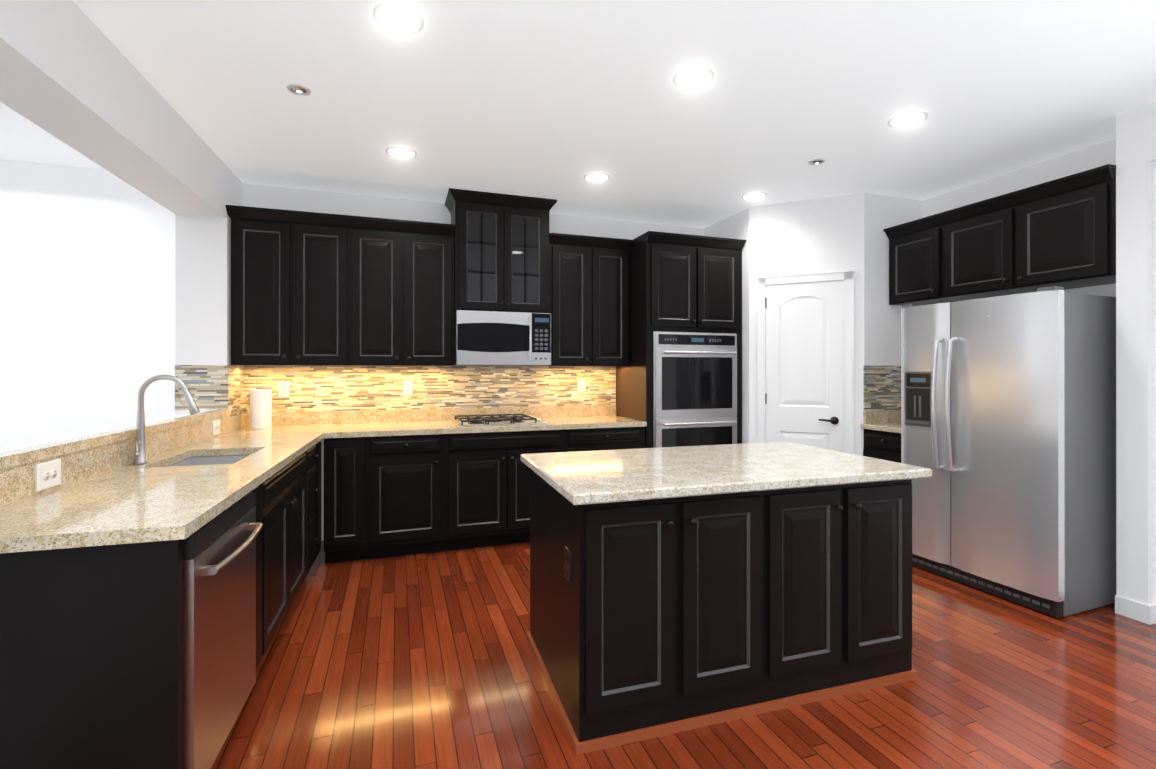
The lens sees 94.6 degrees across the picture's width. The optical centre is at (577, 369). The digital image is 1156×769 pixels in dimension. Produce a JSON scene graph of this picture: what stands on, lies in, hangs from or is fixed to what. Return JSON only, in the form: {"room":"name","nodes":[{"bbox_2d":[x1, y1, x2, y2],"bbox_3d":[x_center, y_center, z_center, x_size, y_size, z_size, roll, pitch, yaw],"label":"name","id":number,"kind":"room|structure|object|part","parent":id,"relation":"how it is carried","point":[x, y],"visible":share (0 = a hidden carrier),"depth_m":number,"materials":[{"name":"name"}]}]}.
{"room":"kitchen","nodes":[
{"label":"kitchen","id":0,"kind":"room"},
{"bbox_2d":[0,0,242,451],"bbox_3d":[-1.434,-0.034,-0.108,0.596,2.740,8.504,0,0,-19],"label":"wall","id":1,"kind":"structure","parent":0,"point":[72,76],"depth_m":2.58,"materials":[{"name":"paint"}]},
{"bbox_2d":[175,365,243,415],"bbox_3d":[-2.598,0.147,3.776,0.321,0.354,0.357,0,0,-19],"label":"backsplash","id":2,"kind":"structure","parent":1,"relation":"attached to","point":[215,386],"depth_m":3.63,"materials":[{"name":"tile"}]},
{"bbox_2d":[0,159,703,540],"bbox_3d":[-2.051,-0.029,4.226,9.800,2.740,0.120,0,0,-19],"label":"wall","id":3,"kind":"structure","parent":0,"point":[87,299],"depth_m":3.71,"materials":[{"name":"paint"}]},
{"bbox_2d":[226,205,631,365],"bbox_3d":[-1.044,-0.578,4.302,3.071,1.093,0.381,0,0,-19],"label":"upper cabinet","id":4,"kind":"object","parent":3,"relation":"attached to","point":[315,289],"visible":0.98,"depth_m":3.98,"materials":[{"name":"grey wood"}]},
{"bbox_2d":[244,366,615,412],"bbox_3d":[-1.080,0.148,4.487,3.021,0.354,0.009,0,0,-19],"label":"backsplash","id":5,"kind":"structure","parent":3,"relation":"attached to","point":[329,388],"depth_m":4.43,"materials":[{"name":"tile"}]},
{"bbox_2d":[278,382,288,396],"bbox_3d":[-2.250,0.151,4.080,0.072,0.116,0.009,0,0,-19],"label":"outlet","id":6,"kind":"object","parent":5,"relation":"attached to","point":[283,389],"visible":1,"depth_m":4.08,"materials":[{"name":"white plastic"}]},
{"bbox_2d":[403,381,412,394],"bbox_3d":[-1.393,0.151,4.371,0.072,0.116,0.009,0,0,-19],"label":"outlet","id":7,"kind":"object","parent":5,"relation":"attached to","point":[407,387],"visible":1,"depth_m":4.37,"materials":[{"name":"white plastic"}]},
{"bbox_2d":[578,380,584,392],"bbox_3d":[0.032,0.152,4.854,0.072,0.116,0.009,0,0,-19],"label":"outlet","id":8,"kind":"object","parent":5,"relation":"attached to","point":[581,386],"visible":1,"depth_m":4.85,"materials":[{"name":"white plastic"}]},
{"bbox_2d":[445,188,556,312],"bbox_3d":[-0.645,-0.929,4.428,0.866,0.930,0.401,0,0,-19],"label":"upper cabinet","id":9,"kind":"object","parent":3,"relation":"attached to","point":[501,252],"visible":0.98,"depth_m":4.26,"materials":[{"name":"black wood"}]},
{"bbox_2d":[454,310,550,365],"bbox_3d":[-0.634,-0.245,4.395,0.752,0.424,0.468,0,0,-19],"label":"microwave","id":10,"kind":"object","parent":9,"relation":"attached to","point":[488,338],"visible":1,"depth_m":4.22,"materials":[{"name":"silver metal"}]},
{"bbox_2d":[0,0,1155,227],"bbox_3d":[-0.241,-1.444,0.450,10.800,0.080,8.800,0,0,-19],"label":"ceiling","id":11,"kind":"structure","parent":0,"point":[558,100],"depth_m":2.71,"materials":[{"name":"paint"}]},
{"bbox_2d":[287,83,310,95],"bbox_3d":[-1.395,-1.394,2.666,0.110,0.012,0.110,0,0,-19],"label":"recessed light","id":12,"kind":"object","parent":11,"relation":"in","point":[299,89],"visible":1,"depth_m":2.65,"materials":[{"name":"white metal"}]},
{"bbox_2d":[372,1,423,33],"bbox_3d":[-0.715,-1.398,2.126,0.196,0.007,0.196,0,0,-19],"label":"recessed light","id":13,"kind":"object","parent":11,"relation":"in","point":[397,17],"visible":1,"depth_m":2.12,"materials":[{"name":"white"}]},
{"bbox_2d":[385,146,416,158],"bbox_3d":[-1.139,-1.396,3.439,0.196,0.007,0.196,0,0,-19],"label":"recessed light","id":14,"kind":"object","parent":11,"relation":"in","point":[400,152],"visible":1,"depth_m":3.43,"materials":[{"name":"white"}]},
{"bbox_2d":[583,172,609,182],"bbox_3d":[0.136,-1.396,3.883,0.196,0.007,0.196,0,0,-19],"label":"recessed light","id":15,"kind":"object","parent":11,"relation":"in","point":[596,177],"visible":1,"depth_m":3.88,"materials":[{"name":"white"}]},
{"bbox_2d":[673,66,714,88],"bbox_3d":[0.554,-1.397,2.557,0.196,0.007,0.196,0,0,-19],"label":"recessed light","id":16,"kind":"object","parent":11,"relation":"in","point":[692,77],"visible":1,"depth_m":2.55,"materials":[{"name":"white"}]},
{"bbox_2d":[742,192,766,199],"bbox_3d":[1.420,-1.395,4.298,0.196,0.007,0.196,0,0,-19],"label":"recessed light","id":17,"kind":"object","parent":11,"relation":"in","point":[754,196],"visible":1,"depth_m":4.29,"materials":[{"name":"white"}]},
{"bbox_2d":[808,158,825,164],"bbox_3d":[1.608,-1.393,3.590,0.110,0.012,0.110,0,0,-19],"label":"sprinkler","id":18,"kind":"object","parent":11,"relation":"in","point":[818,161],"visible":1,"depth_m":3.58,"materials":[{"name":"white metal"}]},
{"bbox_2d":[888,111,928,127],"bbox_3d":[1.845,-1.397,2.985,0.196,0.007,0.196,0,0,-19],"label":"recessed light","id":19,"kind":"object","parent":11,"relation":"in","point":[907,119],"visible":1,"depth_m":2.98,"materials":[{"name":"white"}]},
{"bbox_2d":[211,541,1155,768],"bbox_3d":[-0.241,1.376,0.446,10.800,0.080,8.800,0,0,-19],"label":"floor","id":20,"kind":"structure","parent":0,"point":[422,661],"depth_m":2.19,"materials":[{"name":"brown wood"}]},
{"bbox_2d":[183,489,262,768],"bbox_3d":[-1.435,0.902,1.720,0.662,0.871,0.620,0,0,-19],"label":"dishwasher","id":21,"kind":"object","parent":20,"relation":"on","point":[219,615],"visible":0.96,"depth_m":1.69,"materials":[{"name":"silver metal"}]},
{"bbox_2d":[172,441,319,620],"bbox_3d":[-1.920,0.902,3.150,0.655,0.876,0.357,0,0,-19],"label":"base cabinet","id":22,"kind":"object","parent":20,"relation":"on","point":[287,504],"depth_m":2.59,"materials":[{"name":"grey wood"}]},
{"bbox_2d":[320,441,320,549],"bbox_3d":[-2.007,0.902,3.406,0.655,0.876,0.184,0,0,-19],"label":"base cabinet","id":23,"kind":"object","parent":20,"relation":"on","point":[320,441],"depth_m":3.53,"materials":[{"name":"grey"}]},
{"bbox_2d":[0,409,322,552],"bbox_3d":[-1.813,0.366,2.708,0.760,0.191,2.864,0,0,-19],"label":"countertop","id":24,"kind":"structure","parent":23,"relation":"on","point":[106,491],"depth_m":1.88,"materials":[{"name":"beige stone"}]},
{"bbox_2d":[35,459,60,491],"bbox_3d":[-1.843,0.366,1.858,0.012,0.092,0.125,0,0,-19],"label":"outlet","id":25,"kind":"object","parent":24,"relation":"attached to","point":[48,474],"visible":1,"depth_m":1.85,"materials":[{"name":"white plastic"}]},
{"bbox_2d":[133,374,199,463],"bbox_3d":[-1.864,0.222,2.406,0.257,0.399,0.120,0,0,-19],"label":"faucet","id":26,"kind":"object","parent":24,"relation":"on","point":[140,454],"visible":1,"depth_m":2.40,"materials":[{"name":"silver metal"}]},
{"bbox_2d":[167,455,248,466],"bbox_3d":[-1.798,0.567,2.612,0.420,0.204,0.604,0,0,-19],"label":"sink basin","id":27,"kind":"object","parent":24,"relation":"in","point":[212,460],"depth_m":2.85,"materials":[{"name":"silver metal"}]},
{"bbox_2d":[212,419,219,434],"bbox_3d":[-2.309,0.368,3.409,0.012,0.092,0.125,0,0,-19],"label":"outlet","id":28,"kind":"object","parent":24,"relation":"attached to","point":[215,427],"visible":1,"depth_m":3.38,"materials":[{"name":"white plastic"}]},
{"bbox_2d":[250,389,271,428],"bbox_3d":[-2.299,0.284,3.867,0.134,0.280,0.134,0,0,-19],"label":"paper towel roll","id":29,"kind":"object","parent":24,"relation":"on","point":[260,407],"visible":1,"depth_m":3.81,"materials":[{"name":"white paper"}]},
{"bbox_2d":[324,437,367,563],"bbox_3d":[-1.688,0.903,3.941,0.277,0.876,0.649,0,0,-19],"label":"base cabinet","id":30,"kind":"object","parent":20,"relation":"on","point":[345,459],"depth_m":3.64,"materials":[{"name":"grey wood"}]},
{"bbox_2d":[368,434,447,558],"bbox_3d":[-1.310,0.903,4.069,0.520,0.876,0.649,0,0,-19],"label":"base cabinet","id":31,"kind":"object","parent":20,"relation":"on","point":[388,496],"depth_m":3.78,"materials":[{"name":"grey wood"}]},
{"bbox_2d":[448,429,567,550],"bbox_3d":[-0.634,0.903,4.299,0.909,0.876,0.649,0,0,-19],"label":"base cabinet","id":32,"kind":"object","parent":20,"relation":"on","point":[489,481],"depth_m":3.97,"materials":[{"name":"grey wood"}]},
{"bbox_2d":[215,405,646,438],"bbox_3d":[-0.976,0.395,4.178,3.022,0.138,0.658,0,0,-19],"label":"countertop","id":33,"kind":"structure","parent":32,"relation":"on","point":[358,423],"depth_m":4.19,"materials":[{"name":"beige stone"}]},
{"bbox_2d":[453,414,547,426],"bbox_3d":[-0.638,0.403,4.309,0.680,0.044,0.520,0,0,-19],"label":"gas cooktop","id":34,"kind":"object","parent":33,"relation":"in","point":[493,420],"visible":1,"depth_m":4.19,"materials":[{"name":"silver metal"}]},
{"bbox_2d":[568,426,644,451],"bbox_3d":[0.124,0.904,4.556,0.692,0.876,0.649,0,0,-19],"label":"base cabinet","id":35,"kind":"object","parent":20,"relation":"on","point":[593,439],"depth_m":4.25,"materials":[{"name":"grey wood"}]},
{"bbox_2d":[616,231,745,447],"bbox_3d":[0.905,0.109,4.799,0.936,2.465,0.691,0,0,-19],"label":"tall cabinet","id":36,"kind":"object","parent":20,"relation":"on","point":[684,283],"visible":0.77,"depth_m":4.51,"materials":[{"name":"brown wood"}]},
{"bbox_2d":[653,331,736,447],"bbox_3d":[0.928,0.333,4.725,0.800,1.292,0.621,0,0,-19],"label":"double wall oven","id":37,"kind":"object","parent":36,"relation":"in","point":[694,389],"visible":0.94,"depth_m":4.47,"materials":[{"name":"silver metal"}]},
{"bbox_2d":[526,469,917,754],"bbox_3d":[0.611,0.901,2.472,1.569,0.875,0.913,0,0,-19],"label":"kitchen island","id":38,"kind":"object","parent":20,"relation":"on","point":[652,618],"visible":1,"depth_m":2.06,"materials":[{"name":"brown wood"}]},
{"bbox_2d":[521,442,931,504],"bbox_3d":[0.612,0.443,2.478,1.624,0.038,0.962,0,0,-19],"label":"island countertop","id":39,"kind":"structure","parent":38,"relation":"on","point":[593,477],"depth_m":2.25,"materials":[{"name":"stone"}]},
{"bbox_2d":[860,410,900,462],"bbox_3d":[2.593,0.833,4.094,0.684,1.015,0.426,0,0,-19],"label":"base cabinet","id":40,"kind":"object","parent":20,"relation":"on","point":[883,445],"depth_m":4.08,"materials":[{"name":"black wood"}]},
{"bbox_3d":[2.603,0.395,4.098,0.663,0.138,0.426,0,0,-19],"label":"nook cabinet top","id":41,"kind":"part","parent":40,"relation":"part of","materials":[{"name":"beige stone"}]},
{"bbox_2d":[901,286,1115,617],"bbox_3d":[2.703,0.447,3.382,0.886,1.785,0.930,0,0,-19],"label":"refrigerator","id":42,"kind":"object","parent":20,"relation":"on","point":[1008,420],"visible":0.94,"depth_m":3.02,"materials":[{"name":"grey metal"}]},
{"bbox_2d":[704,192,921,455],"bbox_3d":[2.047,-0.028,4.847,1.240,2.740,1.340,0,0,-19],"label":"wall","id":43,"kind":"structure","parent":0,"point":[835,233],"depth_m":4.33,"materials":[{"name":"paint"}]},
{"bbox_2d":[757,270,853,453],"bbox_3d":[1.860,0.277,4.396,0.537,2.128,0.537,0,0,-19],"label":"pantry door","id":44,"kind":"structure","parent":43,"relation":"in","point":[805,362],"depth_m":4.38,"materials":[{"name":"white wood"}]},
{"bbox_2d":[864,366,900,410],"bbox_3d":[2.550,0.147,4.300,0.632,0.356,0.008,0,0,-19],"label":"backsplash","id":45,"kind":"structure","parent":43,"relation":"attached to","point":[882,387],"depth_m":4.25,"materials":[{"name":"tile"}]},
{"bbox_2d":[922,138,1115,296],"bbox_3d":[3.136,-0.030,3.754,0.120,2.740,1.430,0,0,-19],"label":"wall","id":46,"kind":"structure","parent":0,"point":[1087,158],"depth_m":3.63,"materials":[{"name":"paint"}]},
{"bbox_2d":[883,164,1115,305],"bbox_3d":[2.878,-0.822,3.667,0.421,0.605,1.432,0,0,-19],"label":"upper cabinet","id":47,"kind":"object","parent":46,"relation":"attached to","point":[1060,232],"visible":0.96,"depth_m":3.42,"materials":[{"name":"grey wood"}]},
{"bbox_2d":[1116,102,1155,604],"bbox_3d":[4.116,-0.034,0.306,0.480,2.740,5.730,0,0,-19],"label":"wall","id":48,"kind":"structure","parent":0,"point":[1136,354],"depth_m":2.86,"materials":[{"name":"paint"}]},
{"bbox_2d":[1115,595,1155,624],"bbox_3d":[3.890,1.289,0.280,0.064,0.095,5.630,0,0,-19],"label":"baseboard","id":49,"kind":"structure","parent":48,"relation":"attached to","point":[1137,611],"depth_m":2.85,"materials":[{"name":"white wood"}]}
]}

